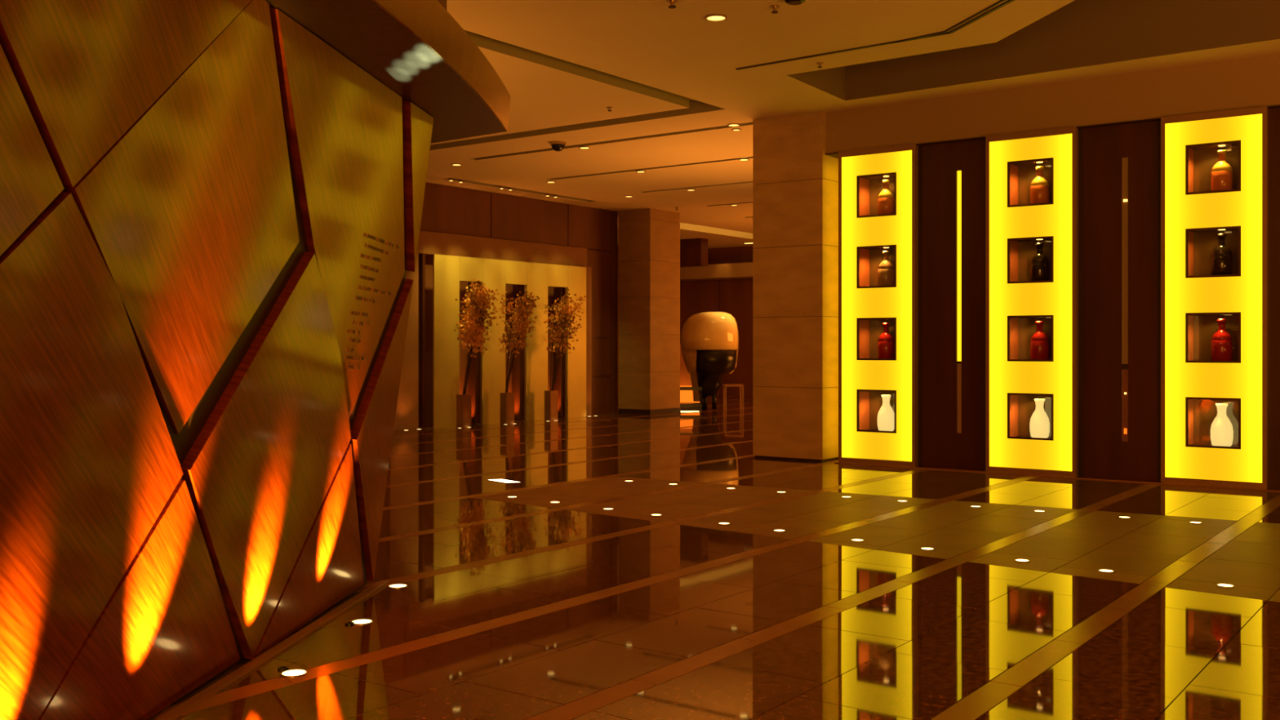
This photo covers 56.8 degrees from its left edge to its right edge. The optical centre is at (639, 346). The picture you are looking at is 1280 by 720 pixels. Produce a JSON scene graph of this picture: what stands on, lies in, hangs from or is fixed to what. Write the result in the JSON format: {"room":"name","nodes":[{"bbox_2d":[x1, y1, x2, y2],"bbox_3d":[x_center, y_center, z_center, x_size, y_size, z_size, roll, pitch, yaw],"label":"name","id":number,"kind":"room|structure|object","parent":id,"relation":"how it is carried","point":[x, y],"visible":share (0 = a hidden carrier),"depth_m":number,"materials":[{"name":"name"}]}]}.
{"room":"lobby","nodes":[
{"label":"lobby","id":0,"kind":"room"},
{"bbox_2d":[0,0,433,719],"bbox_3d":[-2.065,0.072,4.160,1.284,2.742,6.072,0,0,6],"label":"wall","id":1,"kind":"structure","parent":0,"point":[211,213],"depth_m":4.29,"materials":[{"name":"brown"}]},
{"bbox_2d":[155,579,389,719],"bbox_3d":[-1.866,1.441,4.240,0.050,0.018,6.116,0,0,6],"label":"baseboard","id":2,"kind":"structure","parent":1,"relation":"attached to","point":[196,700],"depth_m":5.44,"materials":[{"name":"wood"}]},
{"bbox_2d":[265,0,511,143],"bbox_3d":[-1.597,-1.400,4.336,1.227,0.210,6.469,0,0,7],"label":"ceiling","id":3,"kind":"structure","parent":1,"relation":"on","point":[416,49],"depth_m":5.39,"materials":[{"name":"paint"}]},
{"bbox_2d":[437,0,446,9],"bbox_3d":[-1.995,-2.228,4.250,1.409,1.444,6.150,0,0,2],"label":"wall","id":4,"kind":"structure","parent":0,"point":[443,2],"depth_m":7.22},
{"bbox_2d":[419,182,610,426],"bbox_3d":[-8.215,-0.750,15.564,0.250,4.400,25.400,0,0,36],"label":"wall","id":5,"kind":"structure","parent":0,"point":[451,210],"depth_m":23.52,"materials":[{"name":"brown wood"}]},
{"bbox_2d":[393,231,591,430],"bbox_3d":[-2.723,-0.305,22.722,0.250,3.510,5.440,0,0,36],"label":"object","id":6,"kind":"structure","parent":5,"relation":"attached to","point":[411,405],"depth_m":21.41,"materials":[{"name":"stone"}]},
{"bbox_2d":[609,210,617,413],"bbox_3d":[-3.091,-0.750,27.677,6.300,4.400,0.200,0,0,36],"label":"wall","id":7,"kind":"structure","parent":0,"point":[614,215],"depth_m":25.80,"materials":[{"name":"brown wood"}]},
{"bbox_2d":[617,245,619,395],"bbox_3d":[-2.109,-0.750,32.908,0.300,4.400,9.400,0,0,36],"label":"wall","id":8,"kind":"structure","parent":0,"point":[618,246],"depth_m":34.67,"materials":[{"name":"brown wood"}]},
{"bbox_2d":[618,208,679,409],"bbox_3d":[0.208,-0.750,25.961,0.850,4.400,1.130,0,0,36],"label":"wall pillar","id":9,"kind":"structure","parent":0,"point":[649,238],"depth_m":25.57,"materials":[{"name":"brown stone"}]},
{"bbox_2d":[617,407,680,414],"bbox_3d":[0.212,1.400,25.958,0.860,0.100,1.150,0,0,36],"label":"baseboard","id":10,"kind":"structure","parent":9,"relation":"attached to","point":[677,409],"depth_m":25.56,"materials":[{"name":"brown"}]},
{"bbox_2d":[146,395,1279,719],"bbox_3d":[2.036,1.599,14.624,30.000,0.301,36.000,0,0,36],"label":"floor","id":11,"kind":"structure","parent":0,"point":[526,606],"depth_m":7.01,"materials":[{"name":"brown tile"}]},
{"bbox_2d":[277,666,288,671],"bbox_3d":[-1.602,1.446,5.320,0.048,0.008,0.048,0,0,36],"label":"uplight","id":12,"kind":"object","parent":11,"relation":"on","point":[282,668],"visible":1,"depth_m":5.31,"materials":[{"name":"black metal"}]},
{"bbox_2d":[280,669,307,677],"bbox_3d":[-1.533,1.448,5.251,0.120,0.004,0.120,0,0,36],"label":"floor light","id":13,"kind":"object","parent":11,"relation":"on","point":[291,673],"visible":1,"depth_m":5.25,"materials":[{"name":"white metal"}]},
{"bbox_2d":[344,622,354,625],"bbox_3d":[-1.515,1.446,6.180,0.048,0.008,0.048,0,0,36],"label":"uplight","id":14,"kind":"object","parent":11,"relation":"on","point":[346,623],"visible":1,"depth_m":6.17,"materials":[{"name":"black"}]},
{"bbox_2d":[350,618,373,625],"bbox_3d":[-1.462,1.448,6.228,0.120,0.004,0.120,0,0,36],"label":"floor light","id":15,"kind":"object","parent":11,"relation":"on","point":[361,621],"visible":1,"depth_m":6.23,"materials":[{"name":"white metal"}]},
{"bbox_2d":[387,583,408,588],"bbox_3d":[-1.462,1.448,7.158,0.120,0.004,0.120,0,0,36],"label":"floor light","id":16,"kind":"object","parent":11,"relation":"on","point":[395,585],"visible":1,"depth_m":7.16,"materials":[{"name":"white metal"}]},
{"bbox_2d":[453,279,498,427],"bbox_3d":[-2.935,0.120,21.270,0.795,2.660,0.900,0,0,-16],"label":"branch arrangement","id":17,"kind":"object","parent":11,"relation":"on","point":[479,303],"visible":1,"depth_m":21.17,"materials":[{"name":"brown plant"}]},
{"bbox_2d":[488,479,519,483],"bbox_3d":[-1.463,1.452,12.749,0.163,0.012,0.437,0,0,-39],"label":"light panel","id":18,"kind":"object","parent":11,"relation":"on","point":[504,481],"visible":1,"depth_m":12.71,"materials":[{"name":"white"}]},
{"bbox_2d":[433,253,586,427],"bbox_3d":[-2.501,-0.095,22.889,0.290,3.090,4.306,0,0,36],"label":"wall panel","id":19,"kind":"object","parent":11,"relation":"on","point":[448,270],"visible":0.87,"depth_m":22.49,"materials":[{"name":"beige paint"}]},
{"bbox_2d":[493,288,539,424],"bbox_3d":[-2.260,0.188,21.989,0.766,2.524,1.302,0,0,1],"label":"branch arrangement","id":20,"kind":"object","parent":11,"relation":"on","point":[520,315],"visible":1,"depth_m":22.04,"materials":[{"name":"brown plant"}]},
{"bbox_2d":[539,288,586,421],"bbox_3d":[-1.424,0.159,23.227,0.724,2.582,0.936,0,0,36],"label":"branch arrangement","id":21,"kind":"object","parent":11,"relation":"on","point":[550,396],"visible":1,"depth_m":23.16,"materials":[{"name":"brown plant"}]},
{"bbox_2d":[680,344,699,408],"bbox_3d":[1.051,0.700,28.475,0.848,1.500,0.950,0,0,0],"label":"glowing lamp","id":22,"kind":"object","parent":11,"relation":"on","point":[686,396],"visible":0.17,"depth_m":28.90,"materials":[{"name":"orange glass"}]},
{"bbox_2d":[680,386,702,411],"bbox_3d":[1.026,1.180,26.550,0.725,0.540,0.260,0,0,0],"label":"bench","id":23,"kind":"object","parent":11,"relation":"on","point":[682,405],"visible":0.57,"depth_m":26.42,"materials":[{"name":"black wood"}]},
{"bbox_2d":[680,311,738,409],"bbox_3d":[1.597,0.325,27.355,1.340,2.243,1.248,0,0,0],"label":"sculpture","id":24,"kind":"object","parent":11,"relation":"on","point":[709,340],"visible":0.96,"depth_m":26.86,"materials":[{"name":"brown"}]},
{"bbox_2d":[680,311,738,349],"bbox_3d":[1.597,-0.361,27.300,1.338,0.870,1.137,0,0,3],"label":"hood","id":25,"kind":"object","parent":24,"relation":"attached to","point":[704,330],"depth_m":26.82,"materials":[{"name":"white ceramic"}]},
{"bbox_2d":[717,522,729,524],"bbox_3d":[0.687,1.448,9.686,0.100,0.004,0.100,0,0,36],"label":"floor light","id":26,"kind":"object","parent":11,"relation":"on","point":[721,523],"visible":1,"depth_m":9.67,"materials":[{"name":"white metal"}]},
{"bbox_2d":[722,383,743,410],"bbox_3d":[2.124,1.160,27.050,0.433,0.580,0.660,0,0,0],"label":"table","id":27,"kind":"object","parent":11,"relation":"on","point":[725,385],"visible":1,"depth_m":26.78,"materials":[{"name":"brown wood"}]},
{"bbox_2d":[773,528,785,532],"bbox_3d":[1.096,1.448,9.313,0.100,0.004,0.100,0,0,36],"label":"floor light","id":28,"kind":"object","parent":11,"relation":"on","point":[778,530],"visible":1,"depth_m":9.31,"materials":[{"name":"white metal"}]},
{"bbox_2d":[850,538,864,541],"bbox_3d":[1.625,1.448,8.851,0.100,0.004,0.100,0,0,36],"label":"floor light","id":29,"kind":"object","parent":11,"relation":"on","point":[852,540],"visible":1,"depth_m":8.86,"materials":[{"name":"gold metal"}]},
{"bbox_2d":[838,143,918,466],"bbox_3d":[3.026,-0.486,14.667,1.019,3.872,0.500,0,0,36],"label":"display lightbox","id":30,"kind":"object","parent":11,"relation":"on","point":[864,234],"visible":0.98,"depth_m":14.52,"materials":[{"name":"yellow plastic"}]},
{"bbox_2d":[877,395,894,431],"bbox_3d":[3.027,0.818,14.567,0.216,0.440,0.216,0,0,36],"label":"vase","id":31,"kind":"object","parent":30,"relation":"in","point":[886,415],"visible":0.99,"depth_m":14.49,"materials":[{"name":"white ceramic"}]},
{"bbox_2d":[877,323,894,358],"bbox_3d":[3.027,-0.064,14.567,0.212,0.444,0.212,0,0,36],"label":"bottle","id":32,"kind":"object","parent":30,"relation":"in","point":[886,341],"visible":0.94,"depth_m":14.49,"materials":[{"name":"red glass"}]},
{"bbox_2d":[877,250,894,285],"bbox_3d":[3.027,-0.949,14.567,0.212,0.444,0.212,0,0,36],"label":"bottle","id":33,"kind":"object","parent":30,"relation":"in","point":[886,269],"visible":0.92,"depth_m":14.49,"materials":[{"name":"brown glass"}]},
{"bbox_2d":[877,179,894,214],"bbox_3d":[3.027,-1.819,14.567,0.212,0.444,0.212,0,0,36],"label":"bottle","id":34,"kind":"object","parent":30,"relation":"in","point":[886,198],"visible":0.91,"depth_m":14.49,"materials":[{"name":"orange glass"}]},
{"bbox_2d":[920,547,934,550],"bbox_3d":[2.055,1.448,8.474,0.100,0.004,0.100,0,0,36],"label":"floor light","id":35,"kind":"object","parent":11,"relation":"on","point":[922,548],"visible":1,"depth_m":8.46,"materials":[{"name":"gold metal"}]},
{"bbox_2d":[918,138,985,471],"bbox_3d":[3.706,-0.480,14.005,0.860,3.860,0.064,0,0,36],"label":"door","id":36,"kind":"structure","parent":11,"relation":"on","point":[952,175],"depth_m":13.98,"materials":[{"name":"brown wood"}]},
{"bbox_2d":[1014,559,1030,562],"bbox_3d":[2.584,1.448,8.011,0.100,0.004,0.100,0,0,36],"label":"floor light","id":37,"kind":"object","parent":11,"relation":"on","point":[1015,560],"visible":1,"depth_m":8.01,"materials":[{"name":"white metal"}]},
{"bbox_2d":[985,126,1078,476],"bbox_3d":[4.545,-0.486,13.548,1.034,3.872,0.510,0,0,36],"label":"display lightbox","id":38,"kind":"object","parent":11,"relation":"on","point":[1014,303],"visible":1,"depth_m":13.45,"materials":[{"name":"yellow plastic"}]},
{"bbox_2d":[1029,399,1049,438],"bbox_3d":[4.540,0.818,13.459,0.216,0.440,0.216,0,0,36],"label":"vase","id":39,"kind":"object","parent":38,"relation":"in","point":[1039,424],"visible":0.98,"depth_m":13.39,"materials":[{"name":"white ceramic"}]},
{"bbox_2d":[1030,320,1049,359],"bbox_3d":[4.540,-0.064,13.459,0.212,0.444,0.212,0,0,36],"label":"bottle","id":40,"kind":"object","parent":38,"relation":"in","point":[1039,340],"visible":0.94,"depth_m":13.38,"materials":[{"name":"red glass"}]},
{"bbox_2d":[1030,243,1049,280],"bbox_3d":[4.540,-0.949,13.459,0.212,0.444,0.212,0,0,36],"label":"bottle","id":41,"kind":"object","parent":38,"relation":"in","point":[1039,263],"visible":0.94,"depth_m":13.38,"materials":[{"name":"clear glass"}]},
{"bbox_2d":[1030,166,1049,204],"bbox_3d":[4.540,-1.819,13.459,0.212,0.444,0.212,0,0,36],"label":"bottle","id":42,"kind":"object","parent":38,"relation":"in","point":[1039,186],"visible":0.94,"depth_m":13.38,"materials":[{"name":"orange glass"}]},
{"bbox_2d":[834,462,1279,491],"bbox_3d":[8.385,1.444,10.388,14.750,0.012,0.070,0,0,36],"label":"trim","id":43,"kind":"structure","parent":11,"relation":"on","point":[938,468],"depth_m":13.03,"materials":[{"name":"wood"}]},
{"bbox_2d":[1097,568,1114,573],"bbox_3d":[3.006,1.448,7.640,0.100,0.004,0.100,0,0,36],"label":"floor light","id":44,"kind":"object","parent":11,"relation":"on","point":[1107,571],"visible":1,"depth_m":7.63,"materials":[{"name":"white glass"}]},
{"bbox_2d":[1078,120,1160,482],"bbox_3d":[5.227,-0.480,12.891,0.876,3.860,0.064,0,0,36],"label":"door","id":45,"kind":"structure","parent":11,"relation":"on","point":[1119,166],"depth_m":12.87,"materials":[{"name":"brown wood"}]},
{"bbox_2d":[1118,515,1130,518],"bbox_3d":[4.104,1.448,10.035,0.100,0.004,0.100,0,0,36],"label":"floor light","id":46,"kind":"object","parent":11,"relation":"on","point":[1121,517],"visible":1,"depth_m":10.04,"materials":[{"name":"white glass"}]},
{"bbox_2d":[1189,521,1202,524],"bbox_3d":[4.565,1.448,9.734,0.100,0.004,0.100,0,0,36],"label":"floor light","id":47,"kind":"object","parent":11,"relation":"on","point":[1195,522],"visible":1,"depth_m":9.71,"materials":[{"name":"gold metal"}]},
{"bbox_2d":[1160,106,1268,488],"bbox_3d":[6.062,-0.486,12.443,1.002,3.872,0.500,0,0,36],"label":"display lightbox","id":48,"kind":"object","parent":11,"relation":"on","point":[1193,300],"visible":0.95,"depth_m":12.34,"materials":[{"name":"yellow plastic"}]},
{"bbox_2d":[1210,403,1233,446],"bbox_3d":[6.061,0.818,12.344,0.216,0.440,0.216,0,0,36],"label":"vase","id":49,"kind":"object","parent":48,"relation":"in","point":[1221,428],"visible":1,"depth_m":12.28,"materials":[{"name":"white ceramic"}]},
{"bbox_2d":[1210,319,1233,360],"bbox_3d":[6.061,-0.064,12.344,0.212,0.444,0.212,0,0,36],"label":"bottle","id":50,"kind":"object","parent":48,"relation":"in","point":[1221,341],"visible":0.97,"depth_m":12.27,"materials":[{"name":"red glass"}]},
{"bbox_2d":[1210,233,1233,275],"bbox_3d":[6.061,-0.949,12.344,0.212,0.444,0.212,0,0,36],"label":"bottle","id":51,"kind":"object","parent":48,"relation":"in","point":[1221,257],"visible":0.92,"depth_m":12.27,"materials":[{"name":"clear glass"}]},
{"bbox_2d":[1210,150,1233,191],"bbox_3d":[6.061,-1.819,12.344,0.212,0.444,0.212,0,0,36],"label":"bottle","id":52,"kind":"object","parent":48,"relation":"in","point":[1221,174],"visible":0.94,"depth_m":12.27,"materials":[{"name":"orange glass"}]},
{"bbox_2d":[1216,583,1234,587],"bbox_3d":[3.544,1.448,7.172,0.100,0.004,0.100,0,0,36],"label":"floor light","id":53,"kind":"object","parent":11,"relation":"on","point":[1225,585],"visible":1,"depth_m":7.16,"materials":[{"name":"white glass"}]},
{"bbox_2d":[1268,107,1279,489],"bbox_3d":[10.408,-0.480,9.098,9.962,3.860,0.060,0,0,36],"label":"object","id":54,"kind":"structure","parent":11,"relation":"on","point":[1273,113],"depth_m":11.99,"materials":[{"name":"brown wood"}]},
{"bbox_2d":[680,245,755,395],"bbox_3d":[5.744,-0.750,33.136,14.100,4.400,0.350,0,0,36],"label":"wall","id":55,"kind":"structure","parent":0,"point":[734,297],"depth_m":35.14,"materials":[{"name":"brown wood"}]},
{"bbox_2d":[680,262,752,280],"bbox_3d":[3.255,-2.200,34.309,5.300,0.400,0.800,0,0,36],"label":"trim","id":56,"kind":"structure","parent":55,"relation":"attached to","point":[735,270],"depth_m":34.60,"materials":[{"name":"brown paint"}]},
{"bbox_2d":[752,111,838,462],"bbox_3d":[2.220,-0.750,15.611,1.010,4.400,1.150,0,0,36],"label":"wall column","id":57,"kind":"structure","parent":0,"point":[795,188],"depth_m":15.12,"materials":[{"name":"brown stone"}]},
{"bbox_2d":[426,0,1279,248],"bbox_3d":[2.036,-3.800,14.624,30.000,1.700,36.000,0,0,36],"label":"ceiling","id":58,"kind":"structure","parent":0,"point":[669,78],"depth_m":12.82,"materials":[{"name":"paint"}]},
{"bbox_2d":[448,177,463,182],"bbox_3d":[-3.260,-2.993,20.983,0.090,0.154,0.330,0,0,36],"label":"spotlight","id":59,"kind":"object","parent":58,"relation":"attached to","point":[449,179],"visible":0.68,"depth_m":21.03,"materials":[{"name":"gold metal"}]},
{"bbox_2d":[451,163,462,165],"bbox_3d":[-2.967,-2.942,19.182,0.170,0.015,0.170,0,0,36],"label":"recessed light","id":60,"kind":"object","parent":58,"relation":"in","point":[452,164],"visible":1,"depth_m":19.14,"materials":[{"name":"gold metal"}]},
{"bbox_2d":[498,185,512,190],"bbox_3d":[-2.491,-2.993,22.031,0.090,0.154,0.330,0,0,36],"label":"spotlight","id":61,"kind":"object","parent":58,"relation":"attached to","point":[500,186],"visible":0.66,"depth_m":21.95,"materials":[{"name":"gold metal"}]},
{"bbox_2d":[545,192,557,197],"bbox_3d":[-1.723,-2.993,23.080,0.090,0.154,0.330,0,0,36],"label":"spotlight","id":62,"kind":"object","parent":58,"relation":"attached to","point":[546,193],"visible":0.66,"depth_m":22.98,"materials":[{"name":"gold metal"}]},
{"bbox_2d":[550,141,565,151],"bbox_3d":[-1.184,-2.885,17.132,0.230,0.130,0.230,0,0,36],"label":"dome camera","id":63,"kind":"object","parent":58,"relation":"attached to","point":[556,145],"visible":1,"depth_m":17.06,"materials":[{"name":"black plastic"}]},
{"bbox_2d":[578,146,590,149],"bbox_3d":[-0.819,-2.942,17.546,0.170,0.015,0.170,0,0,36],"label":"recessed light","id":64,"kind":"object","parent":58,"relation":"in","point":[580,147],"visible":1,"depth_m":17.52,"materials":[{"name":"white glass"}]},
{"bbox_2d":[635,170,645,173],"bbox_3d":[0.012,-2.942,19.949,0.170,0.015,0.170,0,0,36],"label":"recessed light","id":65,"kind":"object","parent":58,"relation":"in","point":[637,171],"visible":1,"depth_m":19.97,"materials":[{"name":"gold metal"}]},
{"bbox_2d":[666,0,677,8],"bbox_3d":[0.275,-2.918,10.088,0.098,0.064,0.098,0,0,36],"label":"sprinkler head","id":66,"kind":"object","parent":58,"relation":"attached to","point":[672,6],"visible":1,"depth_m":10.07},
{"bbox_2d":[679,238,707,266],"bbox_3d":[1.290,-2.580,32.742,1.180,0.740,0.350,0,0,36],"label":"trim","id":67,"kind":"structure","parent":58,"relation":"attached to","point":[693,251],"depth_m":32.44,"materials":[{"name":"brown wood"}]},
{"bbox_2d":[704,13,727,22],"bbox_3d":[0.681,-2.942,10.608,0.200,0.015,0.200,0,0,36],"label":"recessed light","id":68,"kind":"object","parent":58,"relation":"in","point":[713,17],"visible":1,"depth_m":10.60,"materials":[{"name":"white glass"}]},
{"bbox_2d":[727,123,740,126],"bbox_3d":[1.247,-2.942,15.747,0.170,0.015,0.170,0,0,36],"label":"recessed light","id":69,"kind":"object","parent":58,"relation":"in","point":[729,124],"visible":1,"depth_m":15.73,"materials":[{"name":"white glass"}]},
{"bbox_2d":[731,128,741,131],"bbox_3d":[1.310,-2.942,16.086,0.130,0.015,0.130,0,0,36],"label":"recessed light","id":70,"kind":"object","parent":58,"relation":"in","point":[733,129],"visible":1,"depth_m":16.05,"materials":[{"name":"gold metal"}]},
{"bbox_2d":[738,158,749,160],"bbox_3d":[1.641,-2.942,18.670,0.170,0.015,0.170,0,0,36],"label":"recessed light","id":71,"kind":"object","parent":58,"relation":"in","point":[740,159],"visible":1,"depth_m":18.65,"materials":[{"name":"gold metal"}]},
{"bbox_2d":[769,4,779,13],"bbox_3d":[1.169,-2.922,10.276,0.084,0.055,0.084,0,0,36],"label":"sprinkler head","id":72,"kind":"object","parent":58,"relation":"attached to","point":[774,7],"visible":1,"depth_m":10.26},
{"bbox_2d":[784,0,804,4],"bbox_3d":[1.310,-2.925,10.011,0.200,0.050,0.200,0,0,36],"label":"smoke detector","id":73,"kind":"object","parent":58,"relation":"attached to","point":[788,2],"visible":1,"depth_m":9.99,"materials":[{"name":"black plastic"}]},
{"bbox_2d":[816,62,823,67],"bbox_3d":[1.874,-2.927,12.338,0.070,0.046,0.070,0,0,36],"label":"sprinkler head","id":74,"kind":"object","parent":58,"relation":"attached to","point":[820,64],"visible":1,"depth_m":12.33},
{"bbox_2d":[735,0,1014,70],"bbox_3d":[2.490,-2.944,11.074,0.785,0.012,4.151,0,0,-34],"label":"ceiling vent","id":75,"kind":"object","parent":58,"relation":"in","point":[945,32],"visible":1,"depth_m":11.21,"materials":[{"name":"brown metal"}]},
{"bbox_2d":[826,53,1279,153],"bbox_3d":[8.623,-2.688,10.864,14.930,0.525,0.880,0,0,36],"label":"wall","id":76,"kind":"structure","parent":58,"relation":"attached to","point":[1253,82],"depth_m":13.16,"materials":[{"name":"brown paint"}]},
{"bbox_2d":[825,105,1279,158],"bbox_3d":[8.513,-2.417,10.715,14.930,0.015,0.550,0,0,36],"label":"trim","id":77,"kind":"structure","parent":76,"relation":"attached to","point":[831,154],"depth_m":13.06,"materials":[{"name":"brown wood"}]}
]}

